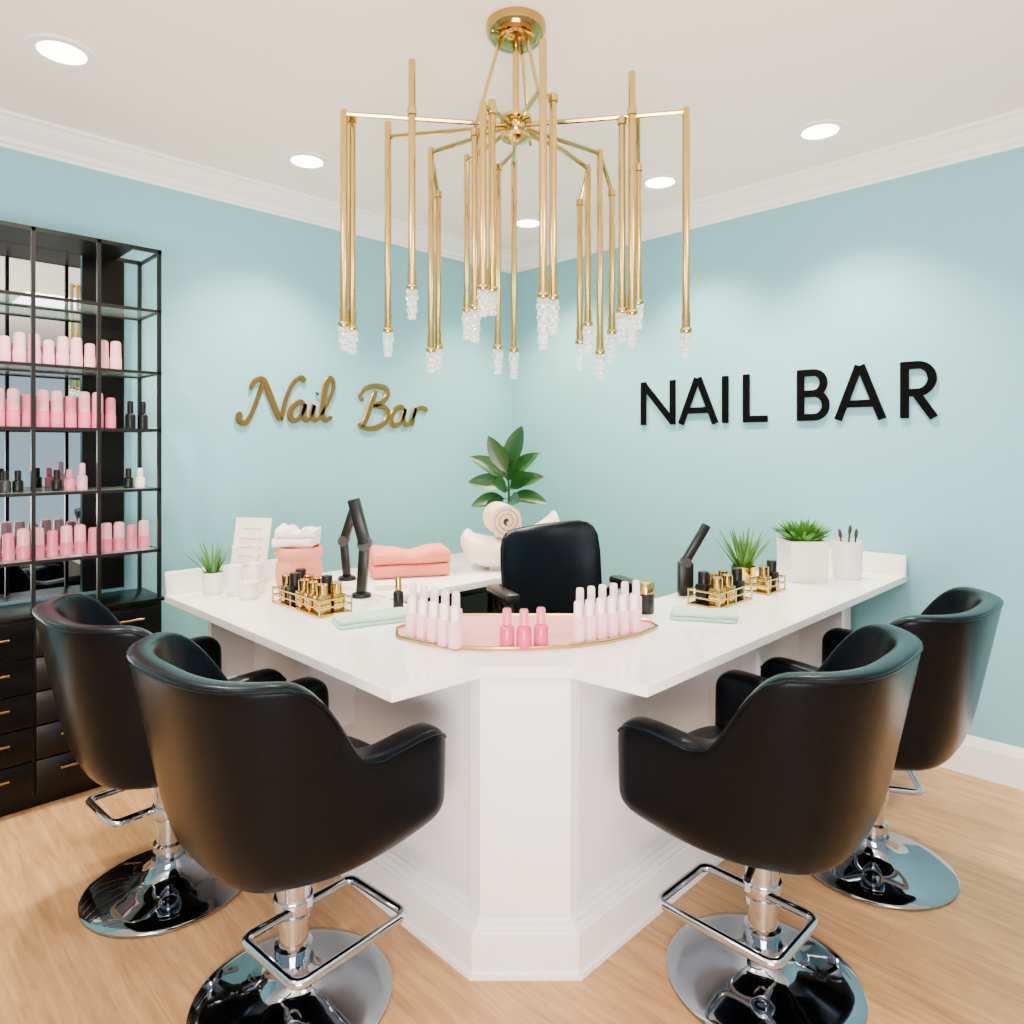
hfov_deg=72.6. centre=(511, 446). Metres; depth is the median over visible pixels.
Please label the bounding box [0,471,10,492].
bottle
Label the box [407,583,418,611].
bottle
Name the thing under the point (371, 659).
countertop
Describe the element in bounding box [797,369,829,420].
wall sign
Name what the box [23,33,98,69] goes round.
recessed light
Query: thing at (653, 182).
diffuser
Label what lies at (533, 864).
counter base
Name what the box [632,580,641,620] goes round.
bottle
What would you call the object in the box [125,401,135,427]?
bottle
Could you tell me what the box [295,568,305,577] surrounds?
bottle
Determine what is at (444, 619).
bottle
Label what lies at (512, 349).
socket
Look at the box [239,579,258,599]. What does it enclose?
candle jar
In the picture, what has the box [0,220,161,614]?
display shelf
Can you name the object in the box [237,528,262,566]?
print
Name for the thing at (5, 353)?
bottle
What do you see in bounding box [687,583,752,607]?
wire rack
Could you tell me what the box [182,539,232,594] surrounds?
potted plant
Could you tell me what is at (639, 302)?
socket
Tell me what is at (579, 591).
bottle
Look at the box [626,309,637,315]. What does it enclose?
socket
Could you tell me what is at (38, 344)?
bottle
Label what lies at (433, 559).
folded towel
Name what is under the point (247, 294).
wall
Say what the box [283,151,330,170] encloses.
recessed light
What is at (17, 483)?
bottle
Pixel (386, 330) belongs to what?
socket
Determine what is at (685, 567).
desk lamp
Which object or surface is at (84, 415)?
tube
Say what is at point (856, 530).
makeup brush
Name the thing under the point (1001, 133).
trim
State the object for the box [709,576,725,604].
bottle
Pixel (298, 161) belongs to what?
diffuser
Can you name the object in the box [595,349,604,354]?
socket
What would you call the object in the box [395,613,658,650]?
tray
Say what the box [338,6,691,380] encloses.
chandelier
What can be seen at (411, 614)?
bottle
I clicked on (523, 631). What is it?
bottle
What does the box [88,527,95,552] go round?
tube
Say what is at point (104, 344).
bottle
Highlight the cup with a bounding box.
[831,539,863,579]
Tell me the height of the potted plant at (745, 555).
0.242 m
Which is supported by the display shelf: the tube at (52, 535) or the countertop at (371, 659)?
the tube at (52, 535)
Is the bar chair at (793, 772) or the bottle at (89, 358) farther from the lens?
the bottle at (89, 358)
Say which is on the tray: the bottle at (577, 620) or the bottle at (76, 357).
the bottle at (577, 620)
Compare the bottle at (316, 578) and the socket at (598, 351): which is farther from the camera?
the bottle at (316, 578)
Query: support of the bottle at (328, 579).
on the wire rack at (281, 602)
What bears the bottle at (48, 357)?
on the display shelf
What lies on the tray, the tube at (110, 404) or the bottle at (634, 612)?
the bottle at (634, 612)
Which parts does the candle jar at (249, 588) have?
lid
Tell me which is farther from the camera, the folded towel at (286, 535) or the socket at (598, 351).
the folded towel at (286, 535)
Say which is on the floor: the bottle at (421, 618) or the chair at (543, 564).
the chair at (543, 564)
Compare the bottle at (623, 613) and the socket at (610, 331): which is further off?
the socket at (610, 331)
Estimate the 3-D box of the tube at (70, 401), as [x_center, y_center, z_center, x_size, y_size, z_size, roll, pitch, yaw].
[-1.804,-0.143,2.849,0.040,0.130,0.041,0,0,-7]
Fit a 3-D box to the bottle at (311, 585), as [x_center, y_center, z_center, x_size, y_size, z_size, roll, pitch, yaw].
[-0.703,0.523,2.459,0.047,0.098,0.047,0,0,-45]
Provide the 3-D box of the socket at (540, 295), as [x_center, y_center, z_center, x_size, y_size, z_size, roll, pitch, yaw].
[0.088,-0.426,1.970,0.036,0.018,0.036,0,0,-45]
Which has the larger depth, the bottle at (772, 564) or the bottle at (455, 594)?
the bottle at (772, 564)
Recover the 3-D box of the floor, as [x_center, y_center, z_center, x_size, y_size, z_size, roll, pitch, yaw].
[0.000,1.450,-0.283,7.600,0.100,7.600,0,0,-45]
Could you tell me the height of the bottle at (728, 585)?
0.098 m
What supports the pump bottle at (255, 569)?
on the countertop at (371, 659)
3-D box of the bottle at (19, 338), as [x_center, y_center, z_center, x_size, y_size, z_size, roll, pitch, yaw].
[-1.927,-0.387,2.726,0.045,0.125,0.044,0,0,15]
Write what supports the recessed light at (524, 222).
in the ceiling
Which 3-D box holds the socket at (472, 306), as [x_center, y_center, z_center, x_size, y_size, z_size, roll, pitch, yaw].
[-0.115,-0.431,2.160,0.036,0.018,0.036,0,0,-45]
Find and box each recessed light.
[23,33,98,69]
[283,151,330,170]
[510,217,538,228]
[642,174,681,190]
[793,119,847,142]
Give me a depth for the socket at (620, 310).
2.12 m
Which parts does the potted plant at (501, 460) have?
stem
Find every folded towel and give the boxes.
[271,523,320,546]
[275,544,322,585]
[332,607,406,629]
[369,543,450,578]
[670,605,738,623]
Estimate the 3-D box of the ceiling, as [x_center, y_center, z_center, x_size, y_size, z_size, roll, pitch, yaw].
[0.000,-1.396,-0.283,7.600,0.100,7.600,0,0,-45]
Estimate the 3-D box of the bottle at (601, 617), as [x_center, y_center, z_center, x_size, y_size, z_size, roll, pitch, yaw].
[0.264,0.512,2.081,0.028,0.122,0.028,0,0,-31]
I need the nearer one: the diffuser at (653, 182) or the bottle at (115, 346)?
the bottle at (115, 346)
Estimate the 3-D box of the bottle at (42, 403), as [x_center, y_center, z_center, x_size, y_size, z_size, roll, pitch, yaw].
[-1.872,-0.153,2.781,0.044,0.150,0.045,0,0,-41]
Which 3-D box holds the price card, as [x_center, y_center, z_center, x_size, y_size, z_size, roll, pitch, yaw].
[-1.076,0.436,2.901,0.165,0.282,0.114,0,0,14]
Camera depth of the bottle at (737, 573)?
2.63 m
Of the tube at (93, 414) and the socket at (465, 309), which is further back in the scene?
the tube at (93, 414)
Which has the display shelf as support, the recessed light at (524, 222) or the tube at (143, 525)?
the tube at (143, 525)
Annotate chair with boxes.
[32,593,286,938]
[126,631,446,1023]
[486,520,634,612]
[617,623,923,1023]
[760,587,1003,910]
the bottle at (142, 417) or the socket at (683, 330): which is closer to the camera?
the socket at (683, 330)
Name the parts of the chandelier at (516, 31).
arm, arm, arm, arm, arm, arm, arm, arm, arm, arm, arm, stem, arm, arm, arm, arm, arm, arm, arm, arm, arm, arm, arm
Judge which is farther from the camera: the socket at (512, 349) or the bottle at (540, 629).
the socket at (512, 349)
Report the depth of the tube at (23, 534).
2.72 m
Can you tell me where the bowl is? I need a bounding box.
[461,511,559,569]
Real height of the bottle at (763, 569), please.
0.098 m
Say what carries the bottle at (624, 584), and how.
on the tray
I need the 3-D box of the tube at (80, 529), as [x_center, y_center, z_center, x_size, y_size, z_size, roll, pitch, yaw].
[-1.780,0.380,2.873,0.044,0.120,0.045,0,0,-41]
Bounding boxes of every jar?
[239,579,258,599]
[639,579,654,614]
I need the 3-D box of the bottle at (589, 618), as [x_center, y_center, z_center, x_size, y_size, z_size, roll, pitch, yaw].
[0.228,0.512,2.059,0.028,0.122,0.028,0,0,-31]
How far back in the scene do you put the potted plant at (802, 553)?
2.98 m
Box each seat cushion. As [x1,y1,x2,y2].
[348,736,370,747]
[688,725,725,738]
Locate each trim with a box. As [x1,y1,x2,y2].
[0,108,510,273]
[517,108,1023,272]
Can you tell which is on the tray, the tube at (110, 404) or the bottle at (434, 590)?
the bottle at (434, 590)
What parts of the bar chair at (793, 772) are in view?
lever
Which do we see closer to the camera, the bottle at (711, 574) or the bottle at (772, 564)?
the bottle at (711, 574)
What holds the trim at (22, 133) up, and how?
attached to the wall at (247, 294)
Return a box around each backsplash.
[165,559,277,594]
[829,548,906,575]
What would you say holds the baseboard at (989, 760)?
attached to the wall at (927, 266)
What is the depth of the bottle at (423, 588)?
2.20 m
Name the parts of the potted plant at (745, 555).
pot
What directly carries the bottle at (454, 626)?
on the tray
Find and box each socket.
[338,321,349,327]
[350,325,357,331]
[383,327,392,333]
[406,284,417,290]
[426,347,435,352]
[435,344,442,349]
[462,307,469,312]
[469,304,477,309]
[477,284,488,289]
[489,286,497,291]
[493,344,502,349]
[509,347,518,352]
[537,292,548,298]
[549,294,558,300]
[575,339,583,344]
[583,321,592,326]
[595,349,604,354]
[607,329,616,334]
[616,307,627,313]
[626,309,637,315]
[636,299,643,305]
[680,327,691,333]
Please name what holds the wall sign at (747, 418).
attached to the wall at (927, 266)
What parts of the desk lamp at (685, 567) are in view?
arm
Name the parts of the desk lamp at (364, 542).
arm, arm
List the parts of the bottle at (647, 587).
lid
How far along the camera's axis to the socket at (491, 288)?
2.07 m
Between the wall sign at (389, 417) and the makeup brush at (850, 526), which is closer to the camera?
the makeup brush at (850, 526)
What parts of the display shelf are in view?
panel, panel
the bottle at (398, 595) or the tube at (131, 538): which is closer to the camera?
the bottle at (398, 595)
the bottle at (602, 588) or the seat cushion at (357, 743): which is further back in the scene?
the bottle at (602, 588)
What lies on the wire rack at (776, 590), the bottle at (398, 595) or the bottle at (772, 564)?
the bottle at (772, 564)
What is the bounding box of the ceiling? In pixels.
[0,0,1023,250]
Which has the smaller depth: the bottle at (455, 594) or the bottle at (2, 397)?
the bottle at (455, 594)
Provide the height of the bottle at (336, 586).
0.098 m
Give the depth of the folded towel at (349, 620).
2.28 m
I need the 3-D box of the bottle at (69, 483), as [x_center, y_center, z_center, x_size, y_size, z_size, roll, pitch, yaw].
[-1.807,0.134,2.846,0.038,0.085,0.038,0,0,-45]
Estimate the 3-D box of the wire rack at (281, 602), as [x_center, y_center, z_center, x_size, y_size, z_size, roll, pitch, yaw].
[-0.728,0.550,2.524,0.132,0.060,0.347,0,0,-45]
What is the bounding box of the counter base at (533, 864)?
[208,607,850,980]
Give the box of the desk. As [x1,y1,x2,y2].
[322,552,502,612]
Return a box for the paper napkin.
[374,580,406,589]
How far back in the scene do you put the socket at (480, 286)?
2.03 m
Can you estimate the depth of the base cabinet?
2.68 m
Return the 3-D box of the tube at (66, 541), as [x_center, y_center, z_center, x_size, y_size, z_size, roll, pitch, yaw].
[-1.814,0.380,2.838,0.045,0.120,0.044,0,0,32]
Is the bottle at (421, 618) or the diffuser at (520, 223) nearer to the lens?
the bottle at (421, 618)
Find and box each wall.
[0,147,511,678]
[512,147,1023,748]
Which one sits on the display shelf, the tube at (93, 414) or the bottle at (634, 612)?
the tube at (93, 414)
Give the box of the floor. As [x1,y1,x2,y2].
[0,766,1023,1023]
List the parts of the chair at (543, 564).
armrest, backrest, armrest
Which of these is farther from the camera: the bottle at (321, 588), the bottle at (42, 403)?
the bottle at (42, 403)
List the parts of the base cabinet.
drawer, drawer, drawer, drawer, drawer, drawer, drawer, drawer, drawer, handle, drawer, handle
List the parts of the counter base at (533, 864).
corner post, baseboard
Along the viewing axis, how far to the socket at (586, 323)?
2.45 m
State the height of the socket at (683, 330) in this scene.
0.018 m
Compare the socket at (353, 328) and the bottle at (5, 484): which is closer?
the socket at (353, 328)
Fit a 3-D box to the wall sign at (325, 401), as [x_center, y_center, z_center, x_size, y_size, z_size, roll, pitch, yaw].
[-1.201,-0.252,3.732,0.571,0.286,0.012,0,0,-45]
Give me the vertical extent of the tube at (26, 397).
0.130 m
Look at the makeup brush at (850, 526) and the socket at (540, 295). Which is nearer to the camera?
the socket at (540, 295)
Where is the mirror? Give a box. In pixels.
[0,241,79,602]
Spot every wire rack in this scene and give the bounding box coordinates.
[272,586,351,617]
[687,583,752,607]
[749,575,785,594]
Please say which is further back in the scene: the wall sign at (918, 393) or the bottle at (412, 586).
the wall sign at (918, 393)
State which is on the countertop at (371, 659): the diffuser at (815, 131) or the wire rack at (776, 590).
the wire rack at (776, 590)
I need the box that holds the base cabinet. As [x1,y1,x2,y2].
[0,587,164,816]
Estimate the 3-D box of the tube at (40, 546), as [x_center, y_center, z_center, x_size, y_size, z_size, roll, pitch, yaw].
[-1.883,0.380,2.770,0.045,0.120,0.044,0,0,-2]
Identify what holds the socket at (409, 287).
attached to the chandelier at (516, 31)
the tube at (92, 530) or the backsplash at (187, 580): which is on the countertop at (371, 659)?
the backsplash at (187, 580)
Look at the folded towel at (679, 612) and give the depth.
2.33 m
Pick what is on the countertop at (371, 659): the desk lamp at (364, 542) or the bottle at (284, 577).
the desk lamp at (364, 542)
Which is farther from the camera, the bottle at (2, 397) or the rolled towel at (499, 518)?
the rolled towel at (499, 518)
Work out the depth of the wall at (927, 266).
3.41 m
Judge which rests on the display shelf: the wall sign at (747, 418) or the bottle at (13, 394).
the bottle at (13, 394)
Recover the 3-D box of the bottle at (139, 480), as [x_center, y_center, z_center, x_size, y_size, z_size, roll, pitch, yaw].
[-1.619,0.134,3.034,0.038,0.085,0.038,0,0,-45]
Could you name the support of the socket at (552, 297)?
attached to the chandelier at (516, 31)
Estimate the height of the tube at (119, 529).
0.120 m
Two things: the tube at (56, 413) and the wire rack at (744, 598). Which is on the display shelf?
the tube at (56, 413)
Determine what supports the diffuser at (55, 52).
attached to the recessed light at (56, 50)
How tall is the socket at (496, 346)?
0.018 m
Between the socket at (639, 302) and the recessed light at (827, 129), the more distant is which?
the recessed light at (827, 129)
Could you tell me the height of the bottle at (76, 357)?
0.125 m
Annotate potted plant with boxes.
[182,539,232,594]
[468,426,546,535]
[713,528,773,582]
[770,517,834,582]
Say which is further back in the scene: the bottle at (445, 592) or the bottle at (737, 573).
the bottle at (737, 573)
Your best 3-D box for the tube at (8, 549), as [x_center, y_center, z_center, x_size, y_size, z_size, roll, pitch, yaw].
[-1.952,0.387,2.701,0.041,0.105,0.040,0,0,-37]
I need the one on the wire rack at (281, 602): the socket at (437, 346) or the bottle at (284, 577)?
the bottle at (284, 577)
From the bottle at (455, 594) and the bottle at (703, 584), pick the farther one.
the bottle at (703, 584)
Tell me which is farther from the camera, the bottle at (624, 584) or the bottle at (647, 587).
the bottle at (647, 587)
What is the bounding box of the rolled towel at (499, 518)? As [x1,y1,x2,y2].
[482,502,521,537]
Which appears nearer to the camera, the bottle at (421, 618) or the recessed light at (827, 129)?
the bottle at (421, 618)
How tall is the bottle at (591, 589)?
0.134 m
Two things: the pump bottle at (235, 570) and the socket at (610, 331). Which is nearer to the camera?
the socket at (610, 331)
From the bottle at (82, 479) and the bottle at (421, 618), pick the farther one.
the bottle at (82, 479)
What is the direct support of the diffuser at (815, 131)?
attached to the recessed light at (827, 129)
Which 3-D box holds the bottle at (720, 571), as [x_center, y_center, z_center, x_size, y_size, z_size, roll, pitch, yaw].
[0.815,0.523,2.686,0.047,0.098,0.047,0,0,-45]
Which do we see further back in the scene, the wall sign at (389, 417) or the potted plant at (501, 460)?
the wall sign at (389, 417)
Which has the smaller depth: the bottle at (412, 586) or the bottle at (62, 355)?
the bottle at (412, 586)
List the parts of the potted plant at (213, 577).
pot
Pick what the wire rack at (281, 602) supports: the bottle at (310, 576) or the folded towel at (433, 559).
the bottle at (310, 576)
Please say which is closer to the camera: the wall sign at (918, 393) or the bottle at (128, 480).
the bottle at (128, 480)
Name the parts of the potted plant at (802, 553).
pot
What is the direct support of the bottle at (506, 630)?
on the tray
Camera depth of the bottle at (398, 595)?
2.48 m
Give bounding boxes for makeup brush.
[838,529,841,541]
[848,525,851,541]
[854,529,857,541]
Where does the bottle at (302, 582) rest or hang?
on the wire rack at (281, 602)
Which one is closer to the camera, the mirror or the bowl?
the mirror
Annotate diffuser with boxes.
[36,41,86,64]
[291,155,322,167]
[517,220,538,226]
[645,177,674,187]
[801,124,838,138]
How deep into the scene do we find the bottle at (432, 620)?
2.03 m
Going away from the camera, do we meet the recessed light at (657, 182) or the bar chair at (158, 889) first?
the bar chair at (158, 889)
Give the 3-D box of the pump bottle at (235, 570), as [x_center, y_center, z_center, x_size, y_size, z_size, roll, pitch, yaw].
[-1.085,0.484,2.733,0.062,0.192,0.062,0,0,-10]
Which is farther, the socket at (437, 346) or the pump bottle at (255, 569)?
the pump bottle at (255, 569)
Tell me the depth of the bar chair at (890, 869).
2.12 m
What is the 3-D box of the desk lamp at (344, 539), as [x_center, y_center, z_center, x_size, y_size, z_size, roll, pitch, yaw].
[-0.716,0.415,3.048,0.092,0.329,0.080,0,0,0]
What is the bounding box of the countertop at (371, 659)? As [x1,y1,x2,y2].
[165,565,906,702]
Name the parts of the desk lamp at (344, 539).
arm, arm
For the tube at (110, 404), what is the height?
0.130 m
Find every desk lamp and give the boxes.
[338,510,355,580]
[347,498,372,598]
[677,523,709,595]
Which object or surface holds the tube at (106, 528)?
on the display shelf
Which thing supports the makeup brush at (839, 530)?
in the cup
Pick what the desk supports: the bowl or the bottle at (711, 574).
the bowl
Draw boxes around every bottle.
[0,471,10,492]
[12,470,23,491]
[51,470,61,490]
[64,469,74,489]
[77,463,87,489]
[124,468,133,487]
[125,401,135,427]
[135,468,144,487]
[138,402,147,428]
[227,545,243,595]
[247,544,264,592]
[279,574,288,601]
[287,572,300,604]
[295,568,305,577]
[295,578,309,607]
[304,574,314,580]
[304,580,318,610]
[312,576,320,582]
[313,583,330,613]
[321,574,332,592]
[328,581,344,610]
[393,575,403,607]
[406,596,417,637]
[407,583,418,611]
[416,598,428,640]
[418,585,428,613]
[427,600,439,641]
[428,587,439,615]
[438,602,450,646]
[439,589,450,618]
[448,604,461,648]
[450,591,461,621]
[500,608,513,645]
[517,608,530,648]
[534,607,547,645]
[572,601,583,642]
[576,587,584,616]
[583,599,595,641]
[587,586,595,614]
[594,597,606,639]
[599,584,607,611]
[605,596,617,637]
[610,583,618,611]
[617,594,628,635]
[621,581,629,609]
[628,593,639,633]
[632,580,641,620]
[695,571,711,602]
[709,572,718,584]
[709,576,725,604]
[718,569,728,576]
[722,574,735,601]
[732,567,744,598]
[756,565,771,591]
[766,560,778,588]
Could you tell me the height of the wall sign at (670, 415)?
0.266 m
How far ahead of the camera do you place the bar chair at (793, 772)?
1.63 m
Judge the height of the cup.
0.165 m
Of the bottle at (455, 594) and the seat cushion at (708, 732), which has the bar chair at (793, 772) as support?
the seat cushion at (708, 732)
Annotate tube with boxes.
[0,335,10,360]
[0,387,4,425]
[2,533,14,560]
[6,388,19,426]
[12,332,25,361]
[16,528,29,559]
[22,394,29,426]
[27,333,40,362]
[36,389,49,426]
[36,527,44,557]
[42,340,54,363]
[46,530,57,556]
[50,390,63,426]
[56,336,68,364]
[60,525,72,555]
[65,396,76,426]
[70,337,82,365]
[74,524,85,553]
[78,392,90,427]
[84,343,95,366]
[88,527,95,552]
[91,392,103,427]
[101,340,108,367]
[101,522,112,551]
[105,398,115,427]
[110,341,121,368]
[113,522,124,550]
[126,524,136,548]
[138,520,148,547]
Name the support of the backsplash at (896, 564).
attached to the wall at (927, 266)
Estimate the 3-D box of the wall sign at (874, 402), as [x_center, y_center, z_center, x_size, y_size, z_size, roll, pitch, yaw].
[1.646,-0.258,3.292,0.015,0.261,0.231,0,0,-45]
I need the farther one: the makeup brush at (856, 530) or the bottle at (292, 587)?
the makeup brush at (856, 530)
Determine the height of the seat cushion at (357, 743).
0.096 m
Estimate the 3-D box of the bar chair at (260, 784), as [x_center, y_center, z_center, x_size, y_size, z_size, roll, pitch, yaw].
[-0.585,0.940,1.738,0.676,0.920,0.615,0,0,42]
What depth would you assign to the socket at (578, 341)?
2.50 m
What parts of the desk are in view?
door, door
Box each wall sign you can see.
[235,375,335,425]
[357,383,427,430]
[641,376,728,424]
[743,374,767,422]
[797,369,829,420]
[834,364,886,420]
[900,361,937,419]
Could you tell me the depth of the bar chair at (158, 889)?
2.01 m
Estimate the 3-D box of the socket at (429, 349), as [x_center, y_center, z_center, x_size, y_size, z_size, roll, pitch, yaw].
[-0.281,-0.335,2.420,0.036,0.018,0.036,0,0,-45]
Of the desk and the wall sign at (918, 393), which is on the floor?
the desk
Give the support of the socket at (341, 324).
attached to the chandelier at (516, 31)
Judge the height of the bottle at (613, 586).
0.134 m
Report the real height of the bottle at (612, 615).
0.122 m
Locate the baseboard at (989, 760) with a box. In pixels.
[939,735,1023,790]
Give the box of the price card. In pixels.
[231,517,271,582]
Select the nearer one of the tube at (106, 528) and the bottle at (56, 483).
the bottle at (56, 483)

